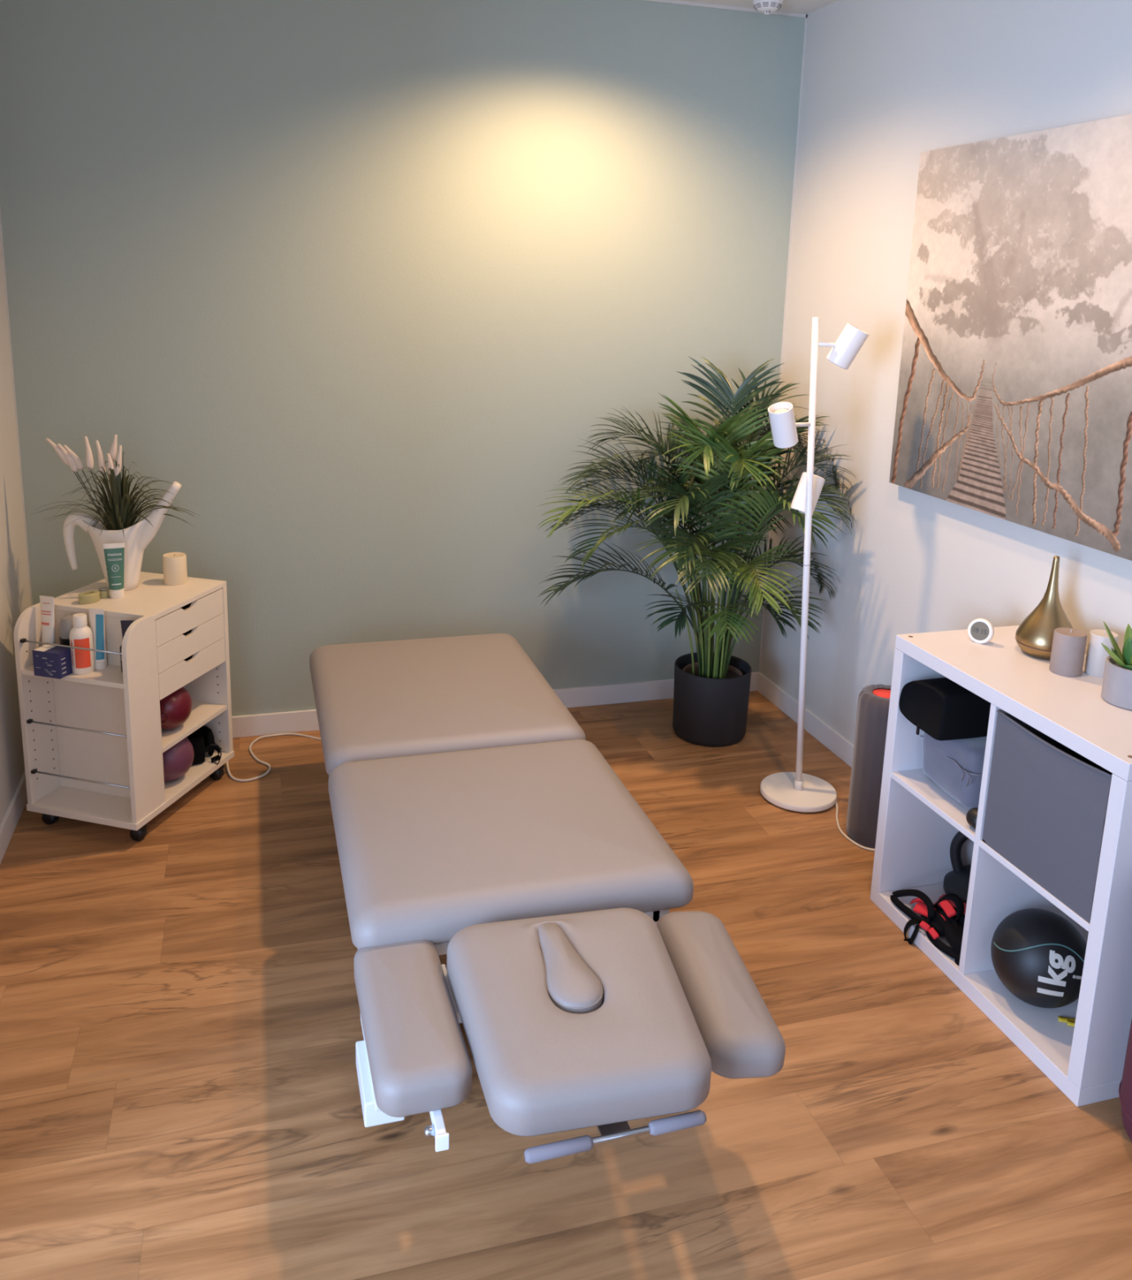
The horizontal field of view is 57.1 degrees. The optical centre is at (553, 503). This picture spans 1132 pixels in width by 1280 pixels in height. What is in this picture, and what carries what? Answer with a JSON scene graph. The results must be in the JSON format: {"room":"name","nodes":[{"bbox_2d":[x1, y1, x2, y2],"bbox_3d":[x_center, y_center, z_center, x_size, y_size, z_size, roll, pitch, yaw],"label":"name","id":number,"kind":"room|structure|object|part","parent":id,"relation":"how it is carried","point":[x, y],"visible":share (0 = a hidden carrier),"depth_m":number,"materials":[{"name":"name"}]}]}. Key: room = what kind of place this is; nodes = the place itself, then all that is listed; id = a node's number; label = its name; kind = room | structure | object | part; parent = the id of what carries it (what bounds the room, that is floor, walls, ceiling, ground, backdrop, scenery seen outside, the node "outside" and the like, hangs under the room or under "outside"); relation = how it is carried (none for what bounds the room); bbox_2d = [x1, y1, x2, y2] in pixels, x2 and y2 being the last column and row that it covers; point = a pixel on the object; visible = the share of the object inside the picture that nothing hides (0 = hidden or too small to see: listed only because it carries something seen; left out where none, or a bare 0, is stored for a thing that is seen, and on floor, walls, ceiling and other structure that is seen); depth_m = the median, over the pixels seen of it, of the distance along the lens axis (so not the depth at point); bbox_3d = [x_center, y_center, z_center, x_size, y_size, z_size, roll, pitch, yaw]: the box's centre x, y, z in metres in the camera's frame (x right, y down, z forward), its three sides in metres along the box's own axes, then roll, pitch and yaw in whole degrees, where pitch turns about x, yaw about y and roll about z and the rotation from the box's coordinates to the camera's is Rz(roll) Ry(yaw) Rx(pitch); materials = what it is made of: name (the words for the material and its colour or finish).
{"room":"physiotherapy treatment room","nodes":[
{"label":"physiotherapy treatment room","id":0,"kind":"room"},
{"bbox_2d":[0,229,31,824],"bbox_3d":[-1.143,0.071,1.108,0.120,2.633,4.720,-2,12,-16],"label":"wall","id":1,"kind":"structure","parent":0,"point":[15,593],"depth_m":3.22,"materials":[{"name":"grey paint"}]},
{"bbox_2d":[0,769,27,864],"bbox_3d":[-1.128,1.305,1.442,0.012,0.081,4.588,-2,12,-16],"label":"baseboard","id":2,"kind":"structure","parent":1,"relation":"attached to","point":[11,817],"depth_m":3.10,"materials":[{"name":"white"}]},
{"bbox_2d":[0,0,804,716],"bbox_3d":[-0.437,-0.475,3.773,2.979,2.633,0.120,-2,12,-16],"label":"wall","id":3,"kind":"structure","parent":0,"point":[364,281],"depth_m":3.63,"materials":[{"name":"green paint"}]},
{"bbox_2d":[0,0,807,671],"bbox_3d":[-0.420,-0.463,3.715,2.739,2.633,0.005,-2,12,-16],"label":"trim","id":4,"kind":"structure","parent":3,"relation":"attached to","point":[673,2],"depth_m":3.78,"materials":[{"name":"grey paint"}]},
{"bbox_2d":[231,671,760,737],"bbox_3d":[-0.452,0.786,3.976,2.739,0.081,0.012,-2,12,-16],"label":"baseboard","id":5,"kind":"structure","parent":3,"relation":"attached to","point":[263,724],"depth_m":4.12,"materials":[{"name":"white wood"}]},
{"bbox_2d":[0,690,1131,1279],"bbox_3d":[0.178,1.324,1.836,2.979,0.050,4.840,-2,12,-16],"label":"floor","id":6,"kind":"structure","parent":0,"point":[180,1024],"depth_m":2.13,"materials":[{"name":"brown wood"}]},
{"bbox_2d":[13,571,234,840],"bbox_3d":[-1.314,0.611,3.262,0.382,0.675,0.535,5,12,15],"label":"storage cart","id":7,"kind":"object","parent":6,"relation":"on","point":[95,743],"visible":0.93,"depth_m":3.13,"materials":[{"name":"white laminate"}]},
{"bbox_2d":[32,644,72,679],"bbox_3d":[-1.438,0.452,2.998,0.088,0.078,0.065,5,12,15],"label":"cardboard box","id":8,"kind":"object","parent":7,"relation":"on","point":[49,661],"visible":0.88,"depth_m":2.97,"materials":[{"name":"blue cardboard"}]},
{"bbox_2d":[40,595,55,645],"bbox_3d":[-1.491,0.374,3.054,0.056,0.208,0.040,5,13,17],"label":"tube","id":9,"kind":"object","parent":8,"relation":"on","point":[46,602],"visible":0.6,"depth_m":3.05,"materials":[{"name":"beige plastic"}]},
{"bbox_2d":[35,655,66,674],"bbox_3d":[-1.439,0.462,2.969,0.085,0.053,0.022,1,12,-3],"label":"print","id":10,"kind":"object","parent":8,"relation":"attached to","point":[45,664],"depth_m":2.97,"materials":[{"name":"white"}]},
{"bbox_2d":[59,614,74,645],"bbox_3d":[-1.422,0.401,3.066,0.058,0.150,0.058,-2,12,-16],"label":"bottle","id":11,"kind":"object","parent":7,"relation":"on","point":[66,623],"visible":0.33,"depth_m":3.04,"materials":[{"name":"beige plastic"}]},
{"bbox_3d":[-1.375,0.410,2.974,0.346,0.005,0.006,5,12,15],"label":"rail","id":12,"kind":"part","parent":7,"relation":"part of","materials":[{"name":"silver metal"}]},
{"bbox_2d":[22,664,124,688],"bbox_3d":[-1.364,0.492,3.042,0.346,0.015,0.118,5,12,15],"label":"shelf","id":13,"kind":"object","parent":7,"relation":"attached to","point":[112,676],"depth_m":2.99,"materials":[{"name":"white laminate"}]},
{"bbox_3d":[-1.381,0.654,3.026,0.346,0.005,0.006,5,12,15],"label":"rail","id":14,"kind":"part","parent":7,"relation":"part of","materials":[{"name":"silver metal"}]},
{"bbox_3d":[-1.478,0.550,3.341,0.016,0.592,0.365,5,12,15],"label":"panel","id":15,"kind":"part","parent":7,"relation":"part of","materials":[{"name":"white laminate"}]},
{"bbox_2d":[69,613,94,674],"bbox_3d":[-1.365,0.403,3.012,0.061,0.171,0.061,3,12,6],"label":"lotion bottle","id":16,"kind":"object","parent":7,"relation":"on","point":[81,635],"visible":0.99,"depth_m":2.99,"materials":[{"name":"beige plastic"}]},
{"bbox_3d":[-1.386,0.811,3.059,0.346,0.005,0.006,5,12,15],"label":"rail","id":17,"kind":"part","parent":7,"relation":"part of","materials":[{"name":"silver metal"}]},
{"bbox_2d":[78,586,109,604],"bbox_3d":[-1.384,0.277,3.141,0.044,0.029,0.101,8,14,29],"label":"tape roll","id":18,"kind":"object","parent":7,"relation":"on","point":[94,596],"visible":1,"depth_m":3.12,"materials":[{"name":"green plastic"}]},
{"bbox_2d":[88,608,106,669],"bbox_3d":[-1.331,0.393,3.043,0.038,0.180,0.038,-7,15,-35],"label":"tube","id":19,"kind":"object","parent":7,"relation":"on","point":[96,615],"visible":0.92,"depth_m":3.03,"materials":[{"name":"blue plastic"}]},
{"bbox_3d":[-1.343,0.607,3.130,0.361,0.576,0.015,5,12,15],"label":"divider panel","id":20,"kind":"part","parent":7,"relation":"part of","materials":[{"name":"white laminate"}]},
{"bbox_2d":[102,542,124,598],"bbox_3d":[-1.332,0.202,3.166,0.042,0.168,0.046,7,13,24],"label":"tube","id":21,"kind":"object","parent":7,"relation":"on","point":[114,553],"visible":1,"depth_m":3.15,"materials":[{"name":"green plastic"}]},
{"bbox_2d":[120,644,122,672],"bbox_3d":[-1.243,0.450,3.026,0.029,0.080,0.029,5,12,15],"label":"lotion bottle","id":22,"kind":"object","parent":7,"relation":"on","point":[121,645],"visible":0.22,"depth_m":3.02,"materials":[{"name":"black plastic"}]},
{"bbox_2d":[62,481,182,591],"bbox_3d":[-1.339,0.095,3.244,0.374,0.345,0.116,2,12,0],"label":"watering can","id":23,"kind":"object","parent":7,"relation":"on","point":[136,537],"visible":0.85,"depth_m":3.22,"materials":[{"name":"white ceramic"}]},
{"bbox_3d":[-1.474,0.118,3.250,0.106,0.184,0.052,2,12,0],"label":"handle","id":24,"kind":"part","parent":23,"relation":"part of","materials":[{"name":"white ceramic"}]},
{"bbox_2d":[32,434,198,536],"bbox_3d":[-1.344,-0.018,3.223,0.507,0.397,0.295,2,12,0],"label":"plant","id":25,"kind":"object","parent":23,"relation":"in","point":[122,515],"depth_m":3.19,"materials":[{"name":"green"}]},
{"bbox_3d":[-1.236,0.050,3.234,0.170,0.247,0.054,2,12,0],"label":"spout","id":26,"kind":"part","parent":23,"relation":"part of","materials":[{"name":"white ceramic"}]},
{"bbox_2d":[120,620,134,639],"bbox_3d":[-1.214,0.415,2.992,0.037,0.166,0.034,12,16,39],"label":"tube","id":27,"kind":"object","parent":7,"relation":"on","point":[125,624],"visible":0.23,"depth_m":2.97,"materials":[{"name":"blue plastic"}]},
{"bbox_3d":[-1.324,0.874,3.307,0.382,0.020,0.513,5,12,15],"label":"panel","id":28,"kind":"part","parent":7,"relation":"part of","materials":[{"name":"white laminate"}]},
{"bbox_3d":[-1.289,0.284,3.232,0.362,0.016,0.369,5,12,15],"label":"panel","id":29,"kind":"part","parent":7,"relation":"part of","materials":[{"name":"white laminate"}]},
{"bbox_2d":[162,551,187,585],"bbox_3d":[-1.213,0.207,3.337,0.072,0.094,0.072,-2,12,-16],"label":"pillar candle","id":30,"kind":"object","parent":7,"relation":"on","point":[175,564],"visible":1,"depth_m":3.31,"materials":[{"name":"beige wax"}]},
{"bbox_2d":[160,686,192,729],"bbox_3d":[-1.201,0.631,3.245,0.145,0.145,0.148,-2,12,-16],"label":"exercise ball","id":31,"kind":"object","parent":7,"relation":"on","point":[175,708],"visible":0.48,"depth_m":3.20,"materials":[{"name":"red rubber"}]},
{"bbox_2d":[162,737,194,781],"bbox_3d":[-1.212,0.795,3.278,0.153,0.153,0.153,-2,12,-16],"label":"exercise ball","id":32,"kind":"object","parent":7,"relation":"on","point":[178,759],"visible":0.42,"depth_m":3.23,"materials":[{"name":"pink rubber"}]},
{"bbox_2d":[180,602,191,609],"bbox_3d":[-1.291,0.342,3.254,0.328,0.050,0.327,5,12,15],"label":"handle","id":33,"kind":"object","parent":7,"relation":"on","point":[188,606],"depth_m":3.38,"materials":[{"name":"brown"}]},
{"bbox_3d":[-1.253,0.527,3.477,0.378,0.592,0.020,5,12,15],"label":"panel","id":34,"kind":"part","parent":7,"relation":"part of","materials":[{"name":"white laminate"}]},
{"bbox_2d":[182,628,192,635],"bbox_3d":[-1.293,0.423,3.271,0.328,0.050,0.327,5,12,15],"label":"handle","id":35,"kind":"object","parent":7,"relation":"on","point":[189,633],"depth_m":3.37,"materials":[{"name":"brown"}]},
{"bbox_2d":[183,653,194,661],"bbox_3d":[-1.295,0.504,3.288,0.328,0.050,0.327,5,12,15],"label":"handle","id":36,"kind":"object","parent":7,"relation":"on","point":[191,658],"depth_m":3.37,"materials":[{"name":"brown"}]},
{"bbox_3d":[-1.122,0.346,3.208,0.016,0.082,0.347,5,12,15],"label":"drawer","id":37,"kind":"part","parent":7,"relation":"part of","materials":[{"name":"white laminate"}]},
{"bbox_3d":[-1.124,0.427,3.225,0.016,0.082,0.347,5,12,15],"label":"drawer","id":38,"kind":"part","parent":7,"relation":"part of","materials":[{"name":"white laminate"}]},
{"bbox_3d":[-1.127,0.508,3.243,0.016,0.082,0.347,5,12,15],"label":"drawer","id":39,"kind":"part","parent":7,"relation":"part of","materials":[{"name":"white laminate"}]},
{"bbox_2d":[161,699,226,753],"bbox_3d":[-1.300,0.693,3.329,0.358,0.016,0.350,5,12,15],"label":"shelf","id":40,"kind":"object","parent":7,"relation":"attached to","point":[203,711],"depth_m":3.33,"materials":[{"name":"white laminate"}]},
{"bbox_2d":[186,725,222,764],"bbox_3d":[-1.170,0.795,3.427,0.147,0.098,0.127,-3,13,-19],"label":"weight","id":41,"kind":"object","parent":7,"relation":"on","point":[202,740],"visible":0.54,"depth_m":3.41,"materials":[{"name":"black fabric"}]},
{"bbox_3d":[-1.103,0.818,3.408,0.042,0.064,0.022,10,15,34],"label":"cord","id":42,"kind":"part","parent":41,"relation":"part of","materials":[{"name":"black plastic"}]},
{"bbox_2d":[226,733,320,782],"bbox_3d":[-0.846,0.745,3.591,0.699,0.306,0.382,3,12,5],"label":"power cable","id":43,"kind":"object","parent":6,"relation":"on","point":[280,734],"visible":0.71,"depth_m":3.61,"materials":[{"name":"beige plastic"}]},
{"bbox_2d":[309,633,785,1164],"bbox_3d":[-0.184,0.884,2.615,0.767,0.469,2.107,-2,12,-16],"label":"massage table","id":44,"kind":"object","parent":6,"relation":"on","point":[477,824],"visible":1,"depth_m":2.04,"materials":[{"name":"grey leather"}]},
{"bbox_3d":[-0.347,1.025,2.116,0.070,0.210,0.339,-2,12,-16],"label":"lift plate","id":45,"kind":"part","parent":44,"relation":"part of","materials":[{"name":"white metal"}]},
{"bbox_3d":[-0.209,1.035,2.668,0.673,0.060,1.305,-2,12,-16],"label":"frame","id":46,"kind":"part","parent":44,"relation":"part of","materials":[{"name":"white"}]},
{"bbox_3d":[-0.197,0.998,1.654,0.016,0.016,0.016,-2,12,-16],"label":"clamp knob","id":47,"kind":"part","parent":44,"relation":"part of","materials":[{"name":"silver metal"}]},
{"bbox_3d":[-0.230,0.961,1.823,0.022,0.028,0.409,-2,12,-16],"label":"armrest rail","id":48,"kind":"part","parent":44,"relation":"part of","materials":[{"name":"white metal"}]},
{"bbox_3d":[0.005,0.910,1.883,0.364,0.026,0.475,-2,12,-16],"label":"head frame","id":49,"kind":"part","parent":44,"relation":"part of","materials":[{"name":"white metal"}]},
{"bbox_3d":[-0.270,0.721,2.786,0.643,0.052,1.480,-2,12,-16],"label":"pad frame","id":50,"kind":"part","parent":44,"relation":"part of","materials":[{"name":"black"}]},
{"bbox_2d":[537,356,855,746],"bbox_3d":[0.478,0.202,3.653,1.063,1.406,0.862,-2,12,-16],"label":"potted palm","id":51,"kind":"object","parent":6,"relation":"on","point":[711,691],"visible":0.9,"depth_m":3.65,"materials":[{"name":"green plant"}]},
{"bbox_3d":[0.485,0.479,3.839,0.092,0.347,0.009,1,12,-5],"label":"stem","id":52,"kind":"part","parent":51,"relation":"part of","materials":[{"name":"green plant"}]},
{"bbox_3d":[0.510,0.436,3.829,0.091,0.438,0.009,0,12,-7],"label":"stem","id":53,"kind":"part","parent":51,"relation":"part of","materials":[{"name":"green plant"}]},
{"bbox_3d":[0.527,0.444,3.799,0.090,0.435,0.009,-6,14,-31],"label":"stem","id":54,"kind":"part","parent":51,"relation":"part of","materials":[{"name":"green plant"}]},
{"bbox_3d":[0.542,0.449,3.864,0.049,0.400,0.009,5,12,16],"label":"stem","id":55,"kind":"part","parent":51,"relation":"part of","materials":[{"name":"green plant"}]},
{"bbox_3d":[0.553,0.507,3.827,0.045,0.301,0.009,-7,15,-35],"label":"stem","id":56,"kind":"part","parent":51,"relation":"part of","materials":[{"name":"green plant"}]},
{"bbox_3d":[0.561,0.452,3.790,0.009,0.425,0.047,10,15,36],"label":"stem","id":57,"kind":"part","parent":51,"relation":"part of","materials":[{"name":"green plant"}]},
{"bbox_3d":[0.562,0.514,3.760,0.009,0.317,0.068,6,13,18],"label":"stem","id":58,"kind":"part","parent":51,"relation":"part of","materials":[{"name":"green plant"}]},
{"bbox_2d":[672,652,751,746],"bbox_3d":[0.591,0.733,3.904,0.284,0.270,0.284,-2,12,-16],"label":"pot","id":59,"kind":"object","parent":51,"relation":"attached to","point":[711,704],"depth_m":3.80,"materials":[{"name":"black"}]},
{"bbox_2d":[682,662,742,676],"bbox_3d":[0.593,0.648,3.886,0.224,0.043,0.224,-2,12,-16],"label":"nursery pot","id":60,"kind":"object","parent":51,"relation":"on","point":[735,668],"depth_m":3.92,"materials":[{"name":"brown"}]},
{"bbox_3d":[0.597,0.524,3.774,0.027,0.293,0.073,-2,12,-16],"label":"stem","id":61,"kind":"part","parent":51,"relation":"part of","materials":[{"name":"green plant"}]},
{"bbox_3d":[0.596,0.457,3.770,0.024,0.426,0.055,-2,12,-16],"label":"stem","id":62,"kind":"part","parent":51,"relation":"part of","materials":[{"name":"green plant"}]},
{"bbox_3d":[0.621,0.457,3.760,0.010,0.431,0.040,-2,12,-16],"label":"stem","id":63,"kind":"part","parent":51,"relation":"part of","materials":[{"name":"green plant"}]},
{"bbox_3d":[0.677,0.475,3.833,0.070,0.369,0.040,-2,12,-16],"label":"stem","id":64,"kind":"part","parent":51,"relation":"part of","materials":[{"name":"green plant"}]},
{"bbox_2d":[760,317,869,813],"bbox_3d":[0.792,0.206,3.288,0.338,1.566,0.250,-2,12,-16],"label":"floor lamp","id":65,"kind":"object","parent":6,"relation":"on","point":[797,791],"visible":1,"depth_m":3.28,"materials":[{"name":"white metal"}]},
{"bbox_3d":[0.688,-0.270,3.137,0.051,0.031,0.052,-2,12,-16],"label":"bulb","id":66,"kind":"part","parent":65,"relation":"part of","materials":[{"name":"beige"}]},
{"bbox_2d":[794,778,804,791],"bbox_3d":[0.815,0.933,3.455,0.029,0.033,0.029,-2,12,-16],"label":"socket","id":67,"kind":"object","parent":65,"relation":"attached to","point":[798,783],"depth_m":3.44,"materials":[{"name":"white metal"}]},
{"bbox_3d":[0.745,-0.241,3.174,0.105,0.013,0.013,-3,13,-22],"label":"arm","id":68,"kind":"part","parent":65,"relation":"part of","materials":[{"name":"white metal"}]},
{"bbox_3d":[0.841,-0.481,3.149,0.104,0.019,0.013,0,12,-8],"label":"arm","id":69,"kind":"part","parent":65,"relation":"part of","materials":[{"name":"white metal"}]},
{"bbox_2d":[835,801,875,851],"bbox_3d":[0.993,1.027,3.197,0.167,0.009,0.438,-7,15,-36],"label":"cable","id":70,"kind":"object","parent":6,"relation":"on","point":[836,803],"visible":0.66,"depth_m":3.21,"materials":[{"name":"beige plastic"}]},
{"bbox_2d":[846,684,891,848],"bbox_3d":[0.991,0.796,3.168,0.159,0.474,0.159,-2,12,-16],"label":"foam roller","id":71,"kind":"object","parent":6,"relation":"on","point":[873,700],"visible":0.55,"depth_m":3.12,"materials":[{"name":"grey plastic"}]},
{"bbox_2d":[870,625,1131,1106],"bbox_3d":[1.180,0.791,2.497,0.390,0.771,0.768,-2,12,-16],"label":"cube shelf","id":72,"kind":"object","parent":6,"relation":"on","point":[918,821],"visible":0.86,"depth_m":2.41,"materials":[{"name":"white laminate"}]},
{"bbox_3d":[1.079,0.714,2.839,0.390,0.690,0.037,-2,12,-16],"label":"panel","id":73,"kind":"part","parent":72,"relation":"part of","materials":[{"name":"white laminate"}]},
{"bbox_2d":[890,888,966,965],"bbox_3d":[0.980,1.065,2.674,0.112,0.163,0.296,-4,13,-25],"label":"bands","id":74,"kind":"object","parent":72,"relation":"on","point":[934,924],"visible":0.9,"depth_m":2.64,"materials":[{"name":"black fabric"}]},
{"bbox_3d":[1.132,0.749,2.663,0.389,0.016,0.338,-2,12,-16],"label":"shelf","id":75,"kind":"part","parent":72,"relation":"part of","materials":[{"name":"white laminate"}]},
{"bbox_2d":[920,731,986,808],"bbox_3d":[1.113,0.656,2.674,0.277,0.167,0.224,-2,12,-16],"label":"cushion","id":76,"kind":"object","parent":72,"relation":"on","point":[956,766],"visible":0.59,"depth_m":2.60,"materials":[{"name":"grey fabric"}]},
{"bbox_2d":[898,677,991,740],"bbox_3d":[1.097,0.513,2.686,0.353,0.142,0.179,-2,12,-16],"label":"pillow","id":77,"kind":"object","parent":76,"relation":"on","point":[943,708],"visible":0.59,"depth_m":2.58,"materials":[{"name":"black fabric"}]},
{"bbox_2d":[942,831,971,902],"bbox_3d":[1.156,0.974,2.813,0.176,0.196,0.176,-2,12,-16],"label":"kettlebell","id":78,"kind":"object","parent":72,"relation":"on","point":[956,882],"visible":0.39,"depth_m":2.83,"materials":[{"name":"black metal"}]},
{"bbox_3d":[1.157,0.954,2.809,0.167,0.156,0.029,11,15,37],"label":"handle","id":79,"kind":"part","parent":78,"relation":"part of","materials":[{"name":"black metal"}]},
{"bbox_2d":[965,807,977,829],"bbox_3d":[1.030,0.751,2.484,0.084,0.048,0.040,-2,12,-16],"label":"roller","id":80,"kind":"object","parent":72,"relation":"on","point":[971,815],"visible":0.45,"depth_m":2.47,"materials":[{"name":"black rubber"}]},
{"bbox_2d":[967,618,994,644],"bbox_3d":[1.100,0.327,2.677,0.065,0.064,0.034,13,16,43],"label":"digital clock","id":81,"kind":"object","parent":72,"relation":"on","point":[981,631],"visible":1,"depth_m":2.67,"materials":[{"name":"beige plastic"}]},
{"bbox_3d":[1.171,1.148,2.572,0.390,0.042,0.768,-2,12,-16],"label":"panel","id":82,"kind":"part","parent":72,"relation":"part of","materials":[{"name":"white laminate"}]},
{"bbox_3d":[1.190,0.433,2.421,0.390,0.037,0.768,-2,12,-16],"label":"panel","id":83,"kind":"part","parent":72,"relation":"part of","materials":[{"name":"white laminate"}]},
{"bbox_3d":[1.230,0.822,2.329,0.389,0.016,0.339,-2,12,-16],"label":"shelf","id":84,"kind":"part","parent":72,"relation":"part of","materials":[{"name":"white laminate"}]},
{"bbox_2d":[991,908,1086,1008],"bbox_3d":[1.128,1.051,2.411,0.212,0.212,0.212,-2,12,-16],"label":"medicine ball","id":85,"kind":"object","parent":72,"relation":"on","point":[1037,954],"visible":0.94,"depth_m":2.34,"materials":[{"name":"black rubber"}]},
{"bbox_2d":[1015,555,1073,660],"bbox_3d":[1.234,0.252,2.583,0.141,0.252,0.141,-2,12,-16],"label":"diffuser","id":86,"kind":"object","parent":72,"relation":"on","point":[1034,635],"visible":0.83,"depth_m":2.56,"materials":[{"name":"gold metal"}]},
{"bbox_2d":[982,709,1112,923],"bbox_3d":[1.216,0.655,2.288,0.352,0.326,0.331,-2,12,-16],"label":"storage bin","id":87,"kind":"object","parent":72,"relation":"on","point":[1046,806],"visible":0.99,"depth_m":2.23,"materials":[{"name":"grey fabric"}]},
{"bbox_2d":[1057,1015,1075,1026],"bbox_3d":[1.205,1.171,2.326,0.130,0.014,0.067,3,12,6],"label":"band","id":88,"kind":"object","parent":72,"relation":"on","point":[1070,1021],"visible":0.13,"depth_m":2.35,"materials":[{"name":"yellow rubber"}]},
{"bbox_2d":[1048,627,1087,677],"bbox_3d":[1.224,0.350,2.474,0.071,0.106,0.071,-2,12,-16],"label":"pillar candle","id":89,"kind":"object","parent":72,"relation":"on","point":[1068,644],"visible":1,"depth_m":2.45,"materials":[{"name":"grey wax"}]},
{"bbox_3d":[1.281,0.865,2.153,0.390,0.690,0.037,-2,12,-16],"label":"panel","id":90,"kind":"part","parent":72,"relation":"part of","materials":[{"name":"white laminate"}]},
{"bbox_2d":[1084,629,1119,677],"bbox_3d":[1.302,0.352,2.472,0.062,0.106,0.062,-2,12,-16],"label":"pillar candle","id":91,"kind":"object","parent":72,"relation":"on","point":[1096,655],"visible":0.8,"depth_m":2.45,"materials":[{"name":"wax"}]},
{"bbox_2d":[1101,621,1131,710],"bbox_3d":[1.271,0.356,2.293,0.155,0.171,0.130,2,12,1],"label":"potted succulent","id":92,"kind":"object","parent":72,"relation":"on","point":[1117,686],"visible":1,"depth_m":2.28,"materials":[{"name":"white ceramic"}]},
{"bbox_2d":[1101,655,1131,710],"bbox_3d":[1.285,0.396,2.303,0.122,0.090,0.122,-2,12,-16],"label":"pot","id":93,"kind":"object","parent":92,"relation":"on","point":[1117,686],"depth_m":2.28,"materials":[{"name":"white ceramic"}]},
{"bbox_2d":[1118,1017,1131,1142],"bbox_3d":[1.274,0.992,1.976,0.303,0.600,0.303,-2,12,-16],"label":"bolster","id":94,"kind":"object","parent":6,"relation":"on","point":[1125,1090],"visible":1,"depth_m":2.04,"materials":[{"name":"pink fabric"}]},
{"bbox_2d":[676,0,838,14],"bbox_3d":[0.250,-1.324,1.274,2.979,0.100,4.840,-2,12,-16],"label":"ceiling","id":95,"kind":"structure","parent":0,"point":[799,6],"depth_m":3.69,"materials":[{"name":"white paint"}]},
{"bbox_2d":[752,0,783,14],"bbox_3d":[0.745,-1.731,3.620,0.104,0.052,0.104,-2,12,-16],"label":"smoke detector","id":96,"kind":"object","parent":95,"relation":"attached to","point":[766,6],"visible":1,"depth_m":3.59,"materials":[{"name":"white plastic"}]},
{"bbox_2d":[760,0,1131,744],"bbox_3d":[1.604,-0.022,1.895,0.120,2.633,4.720,-2,12,-16],"label":"wall","id":97,"kind":"structure","parent":0,"point":[886,83],"depth_m":3.39,"materials":[{"name":"grey paint"}]},
{"bbox_2d":[757,672,853,767],"bbox_3d":[1.492,1.217,2.192,0.012,0.081,4.588,-2,12,-16],"label":"baseboard","id":98,"kind":"structure","parent":97,"relation":"attached to","point":[827,735],"depth_m":3.94,"materials":[{"name":"white"}]},
{"bbox_2d":[888,114,1131,560],"bbox_3d":[1.321,-0.412,2.556,0.031,1.017,1.500,-2,12,-16],"label":"print","id":99,"kind":"object","parent":97,"relation":"attached to","point":[1014,404],"visible":1,"depth_m":2.75,"materials":[{"name":"beige"}]}
]}

